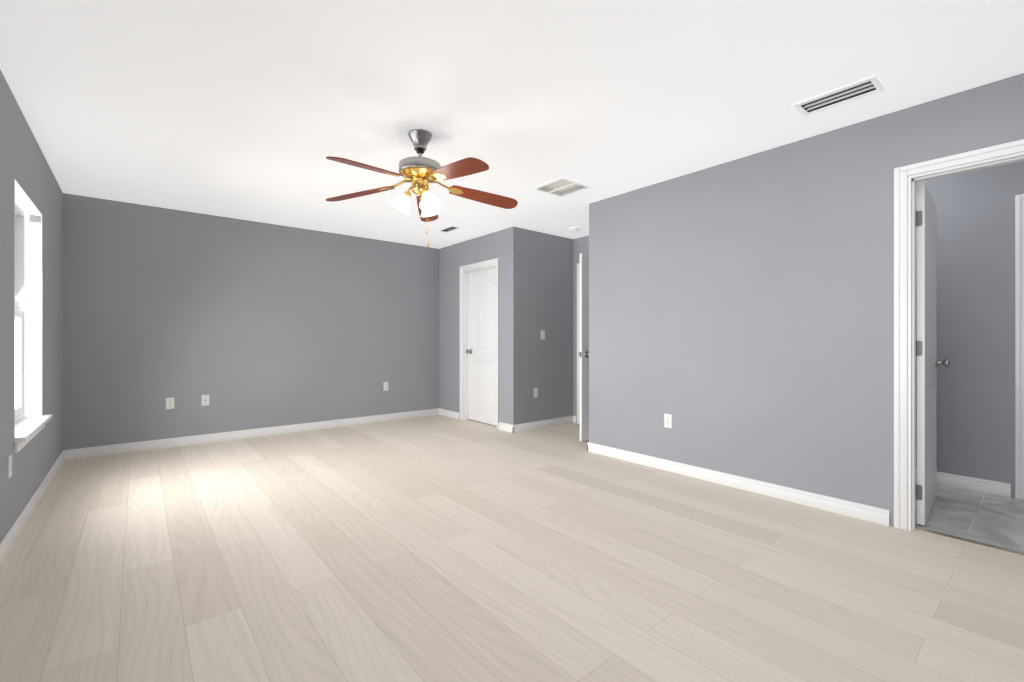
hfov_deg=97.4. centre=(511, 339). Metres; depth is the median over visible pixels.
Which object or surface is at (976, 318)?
wall
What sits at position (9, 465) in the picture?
outlet
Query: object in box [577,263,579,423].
door frame
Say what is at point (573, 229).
smoke detector
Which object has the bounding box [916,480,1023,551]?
floor
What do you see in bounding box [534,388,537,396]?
outlet
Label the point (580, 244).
wall
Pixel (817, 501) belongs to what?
baseboard
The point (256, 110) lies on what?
ceiling
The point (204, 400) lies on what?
outlet
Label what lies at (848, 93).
air vent
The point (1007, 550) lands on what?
threshold
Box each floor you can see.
[0,415,1023,681]
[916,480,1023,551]
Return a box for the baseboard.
[0,408,1010,567]
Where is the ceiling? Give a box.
[0,0,1023,248]
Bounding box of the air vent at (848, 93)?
[792,75,884,116]
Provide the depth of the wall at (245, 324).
4.94 m
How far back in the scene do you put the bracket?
3.18 m
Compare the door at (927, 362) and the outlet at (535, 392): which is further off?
the outlet at (535, 392)
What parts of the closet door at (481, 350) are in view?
knob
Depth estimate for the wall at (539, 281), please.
5.58 m
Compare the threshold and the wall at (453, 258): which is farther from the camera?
the wall at (453, 258)
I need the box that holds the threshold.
[914,527,1023,556]
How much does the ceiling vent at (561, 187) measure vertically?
0.052 m
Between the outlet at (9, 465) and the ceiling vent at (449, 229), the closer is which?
the outlet at (9, 465)
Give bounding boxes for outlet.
[8,455,11,478]
[166,397,173,408]
[201,395,208,405]
[383,382,387,390]
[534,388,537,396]
[664,414,671,427]
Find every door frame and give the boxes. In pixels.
[460,258,498,428]
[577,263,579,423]
[894,139,1023,530]
[1015,194,1023,498]
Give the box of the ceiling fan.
[326,129,517,246]
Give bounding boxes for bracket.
[29,215,40,222]
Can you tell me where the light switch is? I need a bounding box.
[541,330,544,339]
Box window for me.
[13,180,51,452]
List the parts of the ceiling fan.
blade, blade, lamp shade, light arm, canopy motor, light arm, blade, bulb, lamp shade, lamp shade, blade, blade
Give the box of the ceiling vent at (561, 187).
[532,177,591,197]
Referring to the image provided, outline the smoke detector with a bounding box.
[569,227,579,231]
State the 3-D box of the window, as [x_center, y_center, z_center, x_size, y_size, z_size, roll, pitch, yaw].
[-3.091,-0.133,2.814,0.203,1.514,1.010,0,0,-40]
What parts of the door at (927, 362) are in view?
knob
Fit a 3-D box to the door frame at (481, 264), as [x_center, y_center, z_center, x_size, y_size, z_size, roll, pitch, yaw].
[-0.390,0.048,5.905,0.152,2.104,0.856,0,0,-40]
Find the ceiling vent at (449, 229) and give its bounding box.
[438,226,460,232]
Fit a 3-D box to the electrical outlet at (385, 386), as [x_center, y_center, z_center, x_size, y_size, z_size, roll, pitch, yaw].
[-1.708,0.630,6.096,0.070,0.115,0.007,0,0,-40]
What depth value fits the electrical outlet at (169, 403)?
4.60 m
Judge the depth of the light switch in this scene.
5.62 m
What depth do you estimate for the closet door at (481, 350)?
5.93 m
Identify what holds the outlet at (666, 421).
attached to the wall at (746, 316)
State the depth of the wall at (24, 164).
2.73 m
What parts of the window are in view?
window frame sashes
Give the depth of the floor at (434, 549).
2.10 m
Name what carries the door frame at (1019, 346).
attached to the wall at (976, 318)
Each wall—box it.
[0,69,62,542]
[63,193,438,449]
[439,229,506,422]
[507,227,572,424]
[573,236,588,422]
[589,201,598,443]
[599,73,1023,526]
[916,161,1023,497]
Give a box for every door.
[466,267,496,425]
[579,253,588,440]
[916,182,950,524]
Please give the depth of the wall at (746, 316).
3.13 m
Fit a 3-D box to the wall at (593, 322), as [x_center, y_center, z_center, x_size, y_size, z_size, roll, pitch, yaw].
[1.242,-0.120,4.758,1.160,2.440,0.120,0,0,-40]
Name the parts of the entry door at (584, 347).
knob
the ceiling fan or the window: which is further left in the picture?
the window
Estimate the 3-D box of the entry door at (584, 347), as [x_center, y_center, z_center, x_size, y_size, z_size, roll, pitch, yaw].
[1.077,0.081,5.048,0.815,2.015,0.185,0,0,-33]
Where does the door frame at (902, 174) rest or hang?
attached to the wall at (746, 316)

